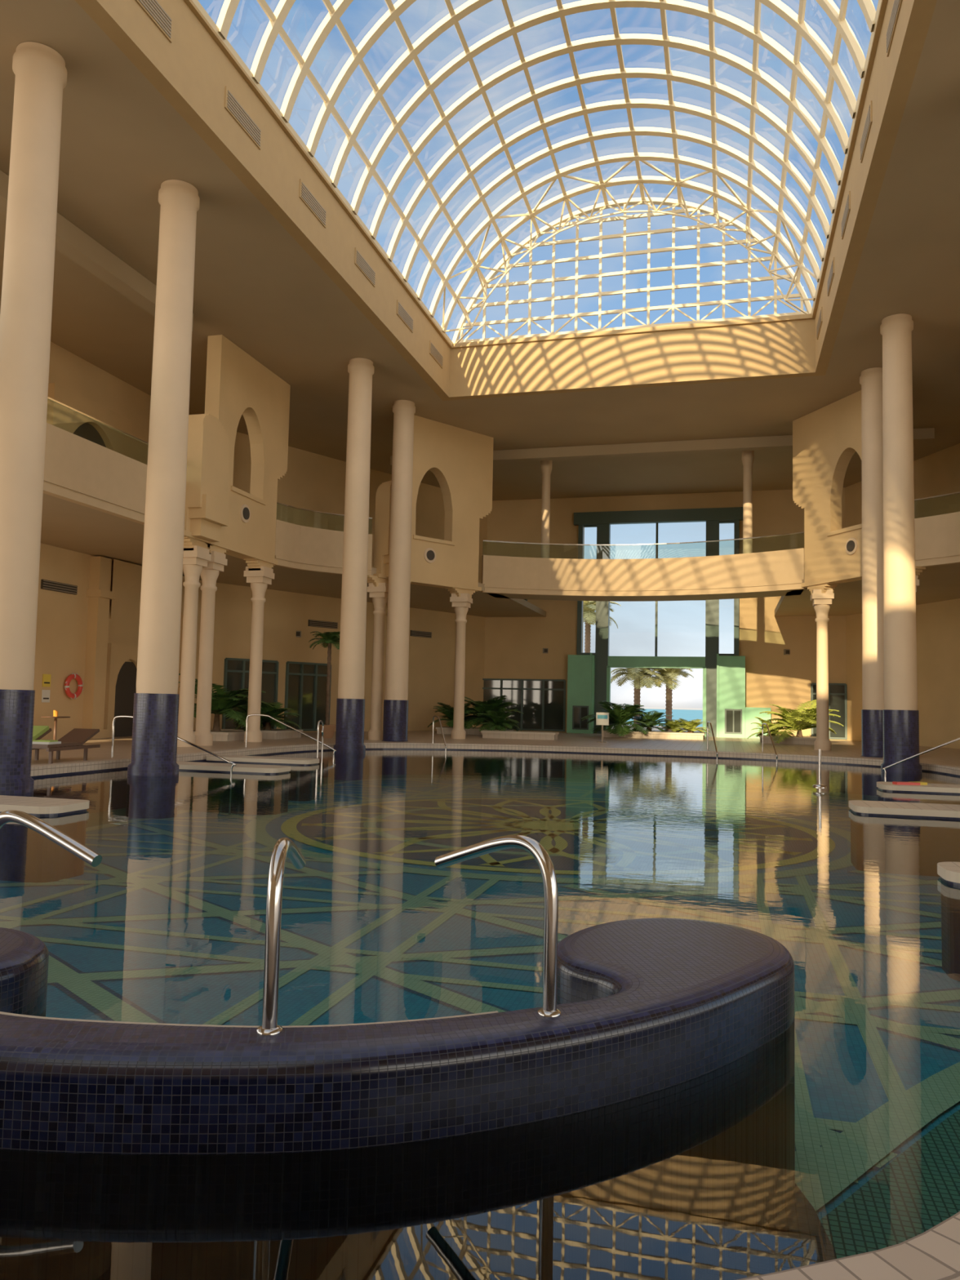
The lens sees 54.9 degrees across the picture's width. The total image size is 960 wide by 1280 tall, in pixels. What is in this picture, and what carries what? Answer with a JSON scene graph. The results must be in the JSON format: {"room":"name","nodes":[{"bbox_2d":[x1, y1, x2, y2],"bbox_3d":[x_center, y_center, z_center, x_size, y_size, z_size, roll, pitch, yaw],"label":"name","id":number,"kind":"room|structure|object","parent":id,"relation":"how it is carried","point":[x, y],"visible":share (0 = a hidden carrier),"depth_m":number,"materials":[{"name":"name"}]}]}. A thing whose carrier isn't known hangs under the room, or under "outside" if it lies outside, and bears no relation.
{"room":"spa","nodes":[
{"label":"spa","id":0,"kind":"room"},
{"bbox_2d":[183,334,290,570],"bbox_3d":[-7.747,-5.953,30.125,1.100,6.990,6.350,0,-4,15],"label":"arcade screen wall","id":1,"kind":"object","parent":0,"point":[220,517],"visible":0.86,"depth_m":29.69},
{"bbox_2d":[33,342,487,739],"bbox_3d":[-9.958,-2.630,36.900,4.443,12.800,35.724,-1,-4,28],"label":"wall","id":2,"kind":"structure","parent":0,"point":[74,632],"depth_m":39.41,"materials":[{"name":"paint"}]},
{"bbox_2d":[41,674,51,702],"bbox_3d":[-13.885,1.546,29.591,0.030,0.900,0.350,0,-4,15],"label":"safety sign","id":3,"kind":"object","parent":2,"relation":"attached to","point":[46,677],"visible":1,"depth_m":29.57,"materials":[{"name":"yellow plastic"}]},
{"bbox_2d":[40,579,78,594],"bbox_3d":[-13.697,-1.722,30.122,0.105,0.300,1.600,0,-4,15],"label":"air vent","id":4,"kind":"object","parent":2,"relation":"in","point":[46,584],"visible":1,"depth_m":30.02,"materials":[{"name":"brown"}]},
{"bbox_2d":[64,672,83,699],"bbox_3d":[-13.474,1.528,30.651,0.140,0.879,0.879,0,-4,15],"label":"lifebuoy","id":5,"kind":"object","parent":2,"relation":"attached to","point":[73,695],"visible":1,"depth_m":30.57,"materials":[{"name":"red plastic"}]},
{"bbox_2d":[46,382,132,457],"bbox_3d":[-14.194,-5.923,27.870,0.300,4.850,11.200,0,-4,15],"label":"glass railing","id":6,"kind":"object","parent":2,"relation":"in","point":[58,415],"depth_m":31.27,"materials":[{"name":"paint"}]},
{"bbox_2d":[103,643,137,737],"bbox_3d":[-12.778,1.839,33.503,0.160,3.300,2.300,0,-4,15],"label":"archway","id":7,"kind":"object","parent":2,"relation":"in","point":[121,675],"depth_m":33.12,"materials":[{"name":"paint"}]},
{"bbox_2d":[222,657,279,728],"bbox_3d":[-9.791,2.369,39.512,0.100,3.095,2.705,-2,-5,41],"label":"door","id":8,"kind":"structure","parent":2,"relation":"in","point":[236,670],"depth_m":39.30,"materials":[{"name":"clear glass"}]},
{"bbox_2d":[284,661,331,731],"bbox_3d":[-7.777,2.570,41.820,0.100,3.095,2.519,-2,-5,41],"label":"door","id":9,"kind":"structure","parent":2,"relation":"in","point":[305,684],"depth_m":41.78,"materials":[{"name":"clear glass"}]},
{"bbox_2d":[307,619,337,628],"bbox_3d":[-7.234,-0.724,42.638,0.100,0.300,1.696,-2,-5,41],"label":"air vent","id":10,"kind":"object","parent":2,"relation":"in","point":[312,623],"visible":1,"depth_m":42.56,"materials":[{"name":"brown"}]},
{"bbox_2d":[409,630,431,638],"bbox_3d":[-3.023,-0.303,47.464,0.100,0.300,1.510,-2,-5,41],"label":"air vent","id":11,"kind":"object","parent":2,"relation":"in","point":[413,633],"visible":1,"depth_m":47.41,"materials":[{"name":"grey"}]},
{"bbox_2d":[0,169,934,466],"bbox_3d":[-0.122,-10.189,13.241,24.400,0.540,56.000,0,-4,15],"label":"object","id":12,"kind":"structure","parent":2,"relation":"attached to","point":[71,241],"depth_m":36.95,"materials":[{"name":"paint"}]},
{"bbox_2d":[367,414,493,597],"bbox_3d":[-1.795,-5.346,37.117,6.228,6.990,1.100,5,-5,-42],"label":"arcade screen wall","id":13,"kind":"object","parent":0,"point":[460,460],"visible":0.82,"depth_m":37.71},
{"bbox_2d":[0,813,959,1279],"bbox_3d":[0.842,3.731,17.005,19.343,0.030,30.750,0,-4,15],"label":"floor","id":14,"kind":"structure","parent":0,"point":[169,926],"depth_m":10.09,"materials":[{"name":"teal tile"}]},
{"bbox_2d":[0,41,66,794],"bbox_3d":[-7.988,-3.470,16.025,1.040,13.890,1.040,0,-4,15],"label":"column","id":15,"kind":"structure","parent":14,"relation":"on","point":[40,72],"depth_m":15.81,"materials":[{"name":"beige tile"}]},
{"bbox_2d":[0,795,89,882],"bbox_3d":[-7.742,2.806,13.469,4.237,1.030,0.960,0,-4,15],"label":"step platform","id":16,"kind":"object","parent":14,"relation":"on","point":[26,855],"depth_m":12.65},
{"bbox_2d":[125,179,199,818],"bbox_3d":[-6.873,-3.158,20.218,1.040,13.890,1.040,0,-4,15],"label":"column","id":17,"kind":"structure","parent":14,"relation":"on","point":[156,698],"depth_m":19.91,"materials":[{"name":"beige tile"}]},
{"bbox_2d":[111,715,235,814],"bbox_3d":[-6.931,2.774,20.760,3.416,2.088,0.048,0,-4,21],"label":"stair handrail","id":18,"kind":"object","parent":14,"relation":"on","point":[121,716],"visible":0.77,"depth_m":20.64,"materials":[{"name":"silver metal"}]},
{"bbox_2d":[176,761,290,815],"bbox_3d":[-6.080,3.372,21.181,3.488,1.030,0.960,0,-4,15],"label":"step platform","id":19,"kind":"object","parent":14,"relation":"on","point":[183,766],"visible":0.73,"depth_m":20.73,"materials":[{"name":"beige tile"}]},
{"bbox_2d":[206,755,319,765],"bbox_3d":[-5.626,3.579,24.053,2.889,1.030,0.860,0,-4,15],"label":"step platform","id":20,"kind":"object","parent":14,"relation":"on","point":[233,758],"visible":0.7,"depth_m":23.74,"materials":[{"name":"stone"}]},
{"bbox_2d":[244,714,336,757],"bbox_3d":[-5.525,3.226,26.891,2.781,2.089,0.048,1,-4,9],"label":"stair handrail","id":21,"kind":"object","parent":14,"relation":"on","point":[272,717],"visible":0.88,"depth_m":26.99,"materials":[{"name":"silver metal"}]},
{"bbox_2d":[316,720,324,760],"bbox_3d":[-4.303,3.152,24.798,0.048,1.999,0.952,1,-4,-2],"label":"stair handrail","id":22,"kind":"object","parent":14,"relation":"on","point":[319,721],"visible":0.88,"depth_m":24.93,"materials":[{"name":"silver metal"}]},
{"bbox_2d":[333,357,374,752],"bbox_3d":[-4.130,-2.390,30.532,1.040,13.890,1.040,0,-4,15],"label":"column","id":23,"kind":"structure","parent":14,"relation":"on","point":[350,703],"depth_m":30.22,"materials":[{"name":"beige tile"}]},
{"bbox_2d":[0,918,795,1279],"bbox_3d":[-1.339,2.197,4.392,6.315,1.225,2.214,2,-4,-7],"label":"wall","id":24,"kind":"structure","parent":14,"relation":"on","point":[644,1129],"depth_m":3.55,"materials":[{"name":"tile"}]},
{"bbox_2d":[0,809,102,866],"bbox_3d":[-2.174,1.214,4.532,0.819,0.730,0.099,0,-4,23],"label":"grab rail","id":25,"kind":"object","parent":24,"relation":"on","point":[48,831],"visible":1,"depth_m":4.47,"materials":[{"name":"silver metal"}]},
{"bbox_2d":[0,1010,497,1027],"bbox_3d":[-1.121,1.582,3.873,2.401,0.024,0.276,1,-4,0],"label":"trim","id":26,"kind":"structure","parent":24,"relation":"attached to","point":[496,1011],"depth_m":3.78,"materials":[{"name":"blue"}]},
{"bbox_2d":[256,837,306,1035],"bbox_3d":[-0.854,1.207,4.026,0.100,0.730,0.819,2,-4,-5],"label":"grab rail","id":27,"kind":"object","parent":24,"relation":"on","point":[284,847],"visible":1,"depth_m":3.65,"materials":[{"name":"silver metal"}]},
{"bbox_2d":[435,834,560,1017],"bbox_3d":[0.071,1.240,4.223,0.100,0.730,0.820,4,-5,-40],"label":"grab rail","id":28,"kind":"object","parent":24,"relation":"on","point":[548,1009],"visible":1,"depth_m":3.94,"materials":[{"name":"silver metal"}]},
{"bbox_2d":[31,748,959,777],"bbox_3d":[0.852,3.277,17.036,19.343,0.980,30.750,0,-4,15],"label":"pool side lining","id":29,"kind":"object","parent":14,"relation":"on","point":[120,768],"visible":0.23,"depth_m":30.13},
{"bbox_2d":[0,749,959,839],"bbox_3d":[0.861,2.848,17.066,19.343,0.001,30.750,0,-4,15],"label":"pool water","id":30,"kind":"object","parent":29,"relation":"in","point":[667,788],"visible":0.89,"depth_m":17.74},
{"bbox_2d":[761,723,777,763],"bbox_3d":[9.359,3.744,29.872,0.048,2.089,2.360,1,-4,6],"label":"stair handrail","id":31,"kind":"object","parent":14,"relation":"on","point":[762,723],"visible":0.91,"depth_m":30.16,"materials":[{"name":"silver metal"}]},
{"bbox_2d":[813,749,826,833],"bbox_3d":[7.082,3.154,19.253,0.280,1.750,0.280,0,-4,15],"label":"post","id":32,"kind":"object","parent":14,"relation":"on","point":[820,786],"visible":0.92,"depth_m":19.25,"materials":[{"name":"silver metal"}]},
{"bbox_2d":[880,313,921,773],"bbox_3d":[11.912,-2.347,26.263,1.040,13.890,1.040,0,-4,15],"label":"column","id":33,"kind":"structure","parent":14,"relation":"on","point":[900,712],"depth_m":25.97,"materials":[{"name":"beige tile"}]},
{"bbox_2d":[848,800,959,876],"bbox_3d":[8.116,3.232,14.822,4.038,1.030,1.160,0,-4,15],"label":"step platform","id":34,"kind":"object","parent":14,"relation":"on","point":[869,852],"depth_m":14.65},
{"bbox_2d":[876,781,959,794],"bbox_3d":[9.905,3.585,19.404,2.841,1.030,1.060,0,-4,15],"label":"step platform","id":35,"kind":"object","parent":14,"relation":"on","point":[945,788],"visible":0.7,"depth_m":19.17,"materials":[{"name":"beige tile"}]},
{"bbox_2d":[892,781,927,785],"bbox_3d":[9.117,3.040,19.594,0.708,0.050,0.294,2,-4,-13],"label":"folded towel","id":36,"kind":"object","parent":35,"relation":"on","point":[917,783],"visible":1,"depth_m":19.48,"materials":[{"name":"red fabric"}]},
{"bbox_2d":[882,737,959,777],"bbox_3d":[11.570,3.326,23.130,2.781,2.088,0.048,0,-4,15],"label":"stair handrail","id":37,"kind":"object","parent":14,"relation":"on","point":[957,739],"visible":0.62,"depth_m":23.29,"materials":[{"name":"silver metal"}]},
{"bbox_2d":[937,862,959,981],"bbox_3d":[6.474,2.772,8.654,3.936,1.030,0.760,0,-4,15],"label":"step platform","id":38,"kind":"object","parent":14,"relation":"on","point":[948,872],"depth_m":8.97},
{"bbox_2d":[0,0,959,500],"bbox_3d":[1.168,-10.259,18.090,35.700,0.300,66.000,0,-4,15],"label":"ceiling","id":39,"kind":"structure","parent":0,"point":[255,286],"depth_m":26.79,"materials":[{"name":"paint"}]},
{"bbox_2d":[75,0,937,400],"bbox_3d":[-1.050,-11.733,9.738,13.560,2.000,48.550,0,-4,15],"label":"fascia","id":40,"kind":"object","parent":39,"relation":"attached to","point":[193,72],"depth_m":24.64,"materials":[{"name":"paint"}]},
{"bbox_2d":[135,0,173,42],"bbox_3d":[-5.904,-11.350,16.421,0.045,0.450,1.500,0,-4,15],"label":"ventilation grille","id":41,"kind":"object","parent":40,"relation":"attached to","point":[153,9],"visible":1,"depth_m":16.72,"materials":[{"name":"paint"}]},
{"bbox_2d":[224,85,262,149],"bbox_3d":[-5.032,-11.106,19.698,0.045,0.450,1.500,0,-4,15],"label":"ventilation grille","id":42,"kind":"object","parent":40,"relation":"attached to","point":[232,104],"visible":1,"depth_m":19.61,"materials":[{"name":"paint"}]},
{"bbox_2d":[298,178,326,227],"bbox_3d":[-4.147,-10.858,23.024,0.045,0.450,1.500,0,-4,15],"label":"ventilation grille","id":43,"kind":"object","parent":40,"relation":"attached to","point":[305,194],"visible":1,"depth_m":22.94,"materials":[{"name":"paint"}]},
{"bbox_2d":[354,247,375,287],"bbox_3d":[-3.263,-10.610,26.349,0.045,0.450,1.500,0,-4,15],"label":"ventilation grille","id":44,"kind":"object","parent":40,"relation":"attached to","point":[362,264],"visible":1,"depth_m":26.27,"materials":[{"name":"paint"}]},
{"bbox_2d":[396,299,413,333],"bbox_3d":[-2.391,-10.366,29.626,0.045,0.450,1.500,0,-4,15],"label":"ventilation grille","id":45,"kind":"object","parent":40,"relation":"attached to","point":[402,313],"visible":1,"depth_m":29.54,"materials":[{"name":"metal"}]},
{"bbox_2d":[429,340,443,368],"bbox_3d":[-1.545,-10.129,32.807,0.045,0.450,1.500,0,-4,15],"label":"ventilation grille","id":46,"kind":"object","parent":40,"relation":"attached to","point":[434,353],"visible":1,"depth_m":32.72,"materials":[{"name":"paint"}]},
{"bbox_2d":[886,0,902,57],"bbox_3d":[7.352,-11.073,16.402,0.045,0.450,1.500,0,-4,15],"label":"ventilation grille","id":47,"kind":"object","parent":40,"relation":"attached to","point":[897,3],"visible":1,"depth_m":16.46,"materials":[{"name":"metal"}]},
{"bbox_2d":[191,0,881,345],"bbox_3d":[-1.012,-15.117,9.850,12.817,4.933,48.530,0,-4,15],"label":"skylight frame","id":48,"kind":"object","parent":39,"relation":"attached to","point":[274,27],"visible":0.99,"depth_m":26.99,"materials":[{"name":"metal"}]},
{"bbox_2d":[816,306,822,339],"bbox_3d":[10.838,-10.096,29.511,0.045,0.450,1.500,0,-4,15],"label":"ventilation grille","id":49,"kind":"object","parent":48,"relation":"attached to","point":[820,317],"visible":1,"depth_m":29.27,"materials":[{"name":"paint"}]},
{"bbox_2d":[826,257,834,296],"bbox_3d":[9.992,-10.333,26.330,0.045,0.450,1.500,0,-4,15],"label":"ventilation grille","id":50,"kind":"object","parent":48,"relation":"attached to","point":[831,275],"visible":1,"depth_m":26.15,"materials":[{"name":"metal"}]},
{"bbox_2d":[841,191,850,239],"bbox_3d":[9.121,-10.577,23.053,0.045,0.450,1.500,0,-4,15],"label":"ventilation grille","id":51,"kind":"object","parent":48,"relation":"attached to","point":[847,208],"visible":1,"depth_m":22.82,"materials":[{"name":"metal"}]},
{"bbox_2d":[860,100,872,163],"bbox_3d":[8.236,-10.825,19.728,0.045,0.450,1.500,0,-4,15],"label":"ventilation grille","id":52,"kind":"object","parent":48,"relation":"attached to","point":[868,121],"visible":1,"depth_m":19.55,"materials":[{"name":"metal"}]},
{"bbox_2d":[30,742,959,1279],"bbox_3d":[0.864,2.718,17.075,19.983,0.180,31.390,0,-4,15],"label":"pool deck","id":53,"kind":"object","parent":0,"point":[934,1254],"depth_m":2.56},
{"bbox_2d":[31,730,959,766],"bbox_3d":[0.880,3.455,17.145,35.300,1.600,66.000,0,-4,15],"label":"floor","id":54,"kind":"structure","parent":0,"point":[122,744],"depth_m":34.06,"materials":[{"name":"beige tile"}]},
{"bbox_2d":[32,725,51,759],"bbox_3d":[-10.183,2.253,20.094,0.720,0.741,2.001,1,-4,6],"label":"sun lounger","id":55,"kind":"object","parent":54,"relation":"on","point":[38,731],"visible":0.11,"depth_m":20.71,"materials":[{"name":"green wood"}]},
{"bbox_2d":[40,710,70,740],"bbox_3d":[-12.717,2.602,27.672,0.800,0.980,0.800,0,-4,15],"label":"table","id":56,"kind":"object","parent":54,"relation":"on","point":[55,716],"visible":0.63,"depth_m":27.63,"materials":[{"name":"brown wood"}]},
{"bbox_2d":[31,728,100,764],"bbox_3d":[-9.198,2.315,20.294,0.720,0.685,2.001,1,-4,8],"label":"sun lounger","id":57,"kind":"object","parent":54,"relation":"on","point":[76,738],"visible":0.84,"depth_m":20.58,"materials":[{"name":"brown wood"}]},
{"bbox_2d":[177,545,211,746],"bbox_3d":[-8.691,0.191,27.611,0.760,5.950,0.760,0,-4,15],"label":"pillar","id":58,"kind":"structure","parent":54,"relation":"on","point":[194,559],"depth_m":27.45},
{"bbox_2d":[194,551,227,746],"bbox_3d":[-8.448,0.259,28.527,0.760,5.950,0.760,0,-4,15],"label":"pillar","id":59,"kind":"structure","parent":54,"relation":"on","point":[209,575],"depth_m":28.36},
{"bbox_2d":[193,729,244,741],"bbox_3d":[-9.166,3.334,32.275,1.800,0.300,1.700,0,-4,15],"label":"planter","id":60,"kind":"object","parent":54,"relation":"on","point":[223,735],"visible":0.46,"depth_m":31.48,"materials":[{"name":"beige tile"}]},
{"bbox_2d":[178,673,273,731],"bbox_3d":[-9.346,2.201,32.358,3.742,1.965,3.538,0,-4,15],"label":"palm","id":61,"kind":"object","parent":60,"relation":"in","point":[222,703],"visible":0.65,"depth_m":31.85,"materials":[{"name":"green plant"}]},
{"bbox_2d":[244,566,274,742],"bbox_3d":[-7.640,0.485,31.563,0.760,5.950,0.760,0,-4,15],"label":"pillar","id":62,"kind":"structure","parent":54,"relation":"on","point":[259,580],"depth_m":31.40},
{"bbox_2d":[220,728,302,738],"bbox_3d":[-8.313,3.546,35.093,2.400,0.300,2.200,0,-4,15],"label":"planter","id":63,"kind":"object","parent":54,"relation":"on","point":[273,733],"visible":0.46,"depth_m":34.31,"materials":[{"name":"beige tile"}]},
{"bbox_2d":[225,702,273,728],"bbox_3d":[-8.768,2.909,35.543,2.036,1.039,2.238,3,-4,-23],"label":"palm","id":64,"kind":"object","parent":63,"relation":"on","point":[243,708],"visible":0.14,"depth_m":35.26,"materials":[{"name":"green plant"}]},
{"bbox_2d":[235,702,302,731],"bbox_3d":[-7.946,2.855,34.656,2.442,1.192,2.281,0,-4,15],"label":"palm","id":65,"kind":"object","parent":63,"relation":"on","point":[273,712],"visible":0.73,"depth_m":34.43,"materials":[{"name":"green plant"}]},
{"bbox_2d":[308,631,340,737],"bbox_3d":[-5.914,1.731,36.135,1.633,4.166,1.708,0,-4,15],"label":"potted palm","id":66,"kind":"object","parent":54,"relation":"on","point":[327,637],"visible":0.86,"depth_m":35.97,"materials":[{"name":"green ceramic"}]},
{"bbox_2d":[367,582,388,740],"bbox_3d":[-3.889,0.817,35.236,0.760,5.950,0.760,0,-4,15],"label":"pillar","id":67,"kind":"structure","parent":54,"relation":"on","point":[379,594],"depth_m":35.06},
{"bbox_2d":[381,400,415,742],"bbox_3d":[-3.016,-2.620,34.714,1.040,12.810,1.040,0,-4,15],"label":"column","id":68,"kind":"structure","parent":54,"relation":"on","point":[395,719],"depth_m":34.37,"materials":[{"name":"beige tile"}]},
{"bbox_2d":[449,593,472,738],"bbox_3d":[-0.826,1.073,38.024,0.760,5.950,0.760,0,-4,15],"label":"pillar","id":69,"kind":"structure","parent":54,"relation":"on","point":[461,604],"depth_m":37.85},
{"bbox_2d":[435,726,506,734],"bbox_3d":[-0.390,4.318,43.873,3.000,0.300,1.900,0,-4,15],"label":"planter","id":70,"kind":"object","parent":54,"relation":"on","point":[446,730],"visible":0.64,"depth_m":43.18,"materials":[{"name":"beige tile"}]},
{"bbox_2d":[427,701,484,728],"bbox_3d":[-1.041,3.562,43.901,2.603,1.368,2.690,4,-5,-30],"label":"palm","id":71,"kind":"object","parent":70,"relation":"in","point":[448,712],"visible":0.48,"depth_m":43.59,"materials":[{"name":"green plant"}]},
{"bbox_2d":[463,694,523,728],"bbox_3d":[0.333,3.401,43.770,3.484,1.606,3.287,0,-4,15],"label":"palm","id":72,"kind":"object","parent":70,"relation":"in","point":[481,707],"visible":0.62,"depth_m":43.18,"materials":[{"name":"green plant"}]},
{"bbox_2d":[480,730,559,740],"bbox_3d":[1.702,4.046,39.291,3.200,0.300,0.900,0,-4,15],"label":"bench","id":73,"kind":"object","parent":54,"relation":"on","point":[486,734],"visible":1,"depth_m":38.90,"materials":[{"name":"beige tile"}]},
{"bbox_2d":[595,712,608,742],"bbox_3d":[4.882,3.493,36.847,0.500,1.200,0.300,0,-4,15],"label":"sign","id":74,"kind":"object","parent":54,"relation":"on","point":[602,718],"visible":1,"depth_m":36.83,"materials":[{"name":"beige paper"}]},
{"bbox_2d":[603,729,706,739],"bbox_3d":[8.435,4.551,44.569,4.700,0.300,3.200,0,-4,15],"label":"bench","id":75,"kind":"object","parent":54,"relation":"on","point":[654,734],"visible":0.75,"depth_m":43.04,"materials":[{"name":"stone"}]},
{"bbox_2d":[581,701,652,736],"bbox_3d":[6.520,3.732,44.161,3.345,1.613,3.415,0,-4,15],"label":"palm","id":76,"kind":"object","parent":75,"relation":"in","point":[619,714],"visible":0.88,"depth_m":43.58,"materials":[{"name":"green plant"}]},
{"bbox_2d":[629,710,672,731],"bbox_3d":[8.167,4.010,44.865,2.278,1.209,2.286,-2,-5,42],"label":"palm","id":77,"kind":"object","parent":75,"relation":"in","point":[651,720],"visible":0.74,"depth_m":44.57,"materials":[{"name":"green plant"}]},
{"bbox_2d":[657,719,688,732],"bbox_3d":[9.528,4.230,44.860,1.665,0.752,1.508,-1,-5,32],"label":"palm","id":78,"kind":"object","parent":75,"relation":"in","point":[672,724],"visible":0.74,"depth_m":44.71,"materials":[{"name":"green plant"}]},
{"bbox_2d":[673,718,710,732],"bbox_3d":[9.964,4.121,43.729,1.596,0.814,1.547,3,-4,-19],"label":"palm","id":79,"kind":"object","parent":75,"relation":"in","point":[691,726],"visible":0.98,"depth_m":43.54,"materials":[{"name":"green plant"}]},
{"bbox_2d":[566,653,770,737],"bbox_3d":[9.726,2.844,48.140,10.350,4.250,0.800,0,-4,15],"label":"wall","id":80,"kind":"structure","parent":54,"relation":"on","point":[734,719],"depth_m":47.15,"materials":[{"name":"green"}]},
{"bbox_2d":[759,734,816,744],"bbox_3d":[13.580,4.383,40.568,2.500,0.300,2.300,0,-4,15],"label":"planter","id":81,"kind":"object","parent":54,"relation":"on","point":[793,740],"visible":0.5,"depth_m":39.50,"materials":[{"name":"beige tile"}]},
{"bbox_2d":[747,716,795,738],"bbox_3d":[12.881,3.938,40.869,2.058,1.047,2.037,0,-4,15],"label":"palm","id":82,"kind":"object","parent":81,"relation":"in","point":[770,723],"visible":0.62,"depth_m":40.76,"materials":[{"name":"green plant"}]},
{"bbox_2d":[759,699,843,743],"bbox_3d":[13.860,3.519,40.277,3.208,1.911,3.458,2,-4,-11],"label":"palm","id":83,"kind":"object","parent":81,"relation":"in","point":[796,719],"visible":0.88,"depth_m":39.85,"materials":[{"name":"green plant"}]},
{"bbox_2d":[810,589,834,750],"bbox_3d":[12.751,1.109,34.410,0.760,5.950,0.760,0,-4,15],"label":"pillar","id":84,"kind":"structure","parent":54,"relation":"on","point":[821,602],"depth_m":34.25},
{"bbox_2d":[792,390,925,593],"bbox_3d":[13.174,-5.306,33.133,1.100,6.990,6.228,2,-4,-18],"label":"arcade screen wall","id":85,"kind":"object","parent":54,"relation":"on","point":[825,440],"visible":0.49,"depth_m":34.17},
{"bbox_2d":[859,367,884,757],"bbox_3d":[13.025,-2.577,30.445,1.040,12.810,1.040,0,-4,15],"label":"column","id":86,"kind":"structure","parent":54,"relation":"on","point":[870,379],"depth_m":30.16,"materials":[{"name":"beige paint"}]},
{"bbox_3d":[0.849,4.182,41.531,1.000,0.300,1.400,0,-4,15],"label":"bench","id":87,"kind":"object","parent":54,"relation":"on","visible":0},
{"bbox_2d":[472,709,521,731],"bbox_3d":[0.796,3.628,41.641,2.139,1.064,2.259,0,-4,15],"label":"palm","id":88,"kind":"object","parent":87,"relation":"in","point":[497,720],"visible":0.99,"depth_m":41.32,"materials":[{"name":"green plant"}]},
{"bbox_2d":[40,493,959,617],"bbox_3d":[1.749,-3.525,20.338,35.300,0.300,59.600,0,-4,15],"label":"floor","id":89,"kind":"structure","parent":0,"point":[67,525],"depth_m":36.88,"materials":[{"name":"paint"}]},
{"bbox_2d":[43,396,148,524],"bbox_3d":[-13.118,-5.418,10.921,0.320,2.260,33.550,0,-4,15],"label":"parapet","id":90,"kind":"object","parent":89,"relation":"on","point":[78,470],"visible":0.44,"depth_m":23.27,"materials":[{"name":"paint"}]},
{"bbox_2d":[275,502,372,575],"bbox_3d":[-5.874,-3.664,34.174,4.181,2.260,0.730,4,-5,-39],"label":"parapet","id":91,"kind":"object","parent":89,"relation":"on","point":[297,547],"visible":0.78,"depth_m":33.98,"materials":[{"name":"paint"}]},
{"bbox_2d":[540,460,551,558],"bbox_3d":[3.003,-5.262,42.336,0.560,6.240,0.560,0,-4,15],"label":"post","id":92,"kind":"object","parent":89,"relation":"on","point":[546,465],"visible":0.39,"depth_m":42.24,"materials":[{"name":"paint"}]},
{"bbox_2d":[480,531,806,596],"bbox_3d":[6.680,-3.077,38.871,13.256,2.260,2.200,0,-4,15],"label":"parapet","id":93,"kind":"object","parent":89,"relation":"on","point":[780,570],"visible":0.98,"depth_m":39.53,"materials":[{"name":"paint"}]},
{"bbox_2d":[741,450,754,553],"bbox_3d":[11.604,-5.239,40.047,0.560,6.240,0.560,0,-4,15],"label":"post","id":94,"kind":"object","parent":89,"relation":"on","point":[747,456],"visible":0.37,"depth_m":39.96,"materials":[{"name":"paint"}]},
{"bbox_2d":[914,491,959,567],"bbox_3d":[15.242,-3.608,28.554,0.730,2.260,4.181,3,-4,-21],"label":"parapet","id":95,"kind":"object","parent":89,"relation":"on","point":[937,537],"visible":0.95,"depth_m":29.66,"materials":[{"name":"paint"}]},
{"bbox_2d":[484,487,846,740],"bbox_3d":[9.401,-1.382,49.111,19.500,12.800,0.300,0,-4,15],"label":"wall","id":96,"kind":"structure","parent":0,"point":[514,646],"depth_m":49.08,"materials":[{"name":"paint"}]},
{"bbox_2d":[482,678,565,731],"bbox_3d":[2.286,3.524,50.421,4.800,2.795,0.100,0,-4,15],"label":"window","id":97,"kind":"structure","parent":96,"relation":"in","point":[542,702],"depth_m":50.28,"materials":[{"name":"clear glass"}]},
{"bbox_2d":[573,506,742,737],"bbox_3d":[9.341,-0.948,48.888,8.900,11.900,0.600,0,-4,15],"label":"window","id":98,"kind":"structure","parent":96,"relation":"in","point":[602,521],"depth_m":48.76,"materials":[{"name":"grey"}]},
{"bbox_2d":[810,683,847,739],"bbox_3d":[17.506,3.565,46.370,1.700,2.795,0.100,0,-4,15],"label":"window","id":99,"kind":"structure","parent":96,"relation":"in","point":[837,692],"depth_m":46.30,"materials":[{"name":"clear glass"}]},
{"bbox_2d":[844,443,959,748],"bbox_3d":[20.135,-2.550,28.891,4.443,12.800,35.724,1,-4,2],"label":"wall","id":100,"kind":"structure","parent":0,"point":[937,473],"depth_m":40.21,"materials":[{"name":"paint"}]},
{"label":"outside","id":101,"kind":"structure","parent":0,"visible":0},
{"bbox_2d":[613,724,702,731],"bbox_3d":[17.267,6.591,64.944,120.000,0.200,35.000,0,-4,15],"label":"ground","id":102,"kind":"structure","parent":101,"point":[654,728],"depth_m":72.08,"materials":[{"name":"stone"}]},
{"bbox_2d":[583,600,620,653],"bbox_3d":[7.739,1.576,66.377,4.535,9.601,4.104,5,-5,-43],"label":"palm tree","id":103,"kind":"object","parent":102,"relation":"on","point":[589,606],"visible":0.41,"depth_m":66.13,"materials":[{"name":"green plant"}]},
{"bbox_2d":[610,667,666,728],"bbox_3d":[10.058,3.622,59.248,3.869,4.638,4.052,0,-4,15],"label":"palm tree","id":104,"kind":"object","parent":102,"relation":"on","point":[639,675],"visible":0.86,"depth_m":58.92,"materials":[{"name":"green plant"}]},
{"bbox_2d":[641,667,693,730],"bbox_3d":[12.113,3.677,59.727,3.821,4.680,3.864,0,-4,15],"label":"palm tree","id":105,"kind":"object","parent":102,"relation":"on","point":[669,674],"visible":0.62,"depth_m":59.42,"materials":[{"name":"green plant"}]},
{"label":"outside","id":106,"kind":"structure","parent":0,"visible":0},
{"bbox_2d":[625,708,702,726],"bbox_3d":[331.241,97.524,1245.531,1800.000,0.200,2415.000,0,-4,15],"label":"sea","id":107,"kind":"structure","parent":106,"point":[686,714],"depth_m":635.28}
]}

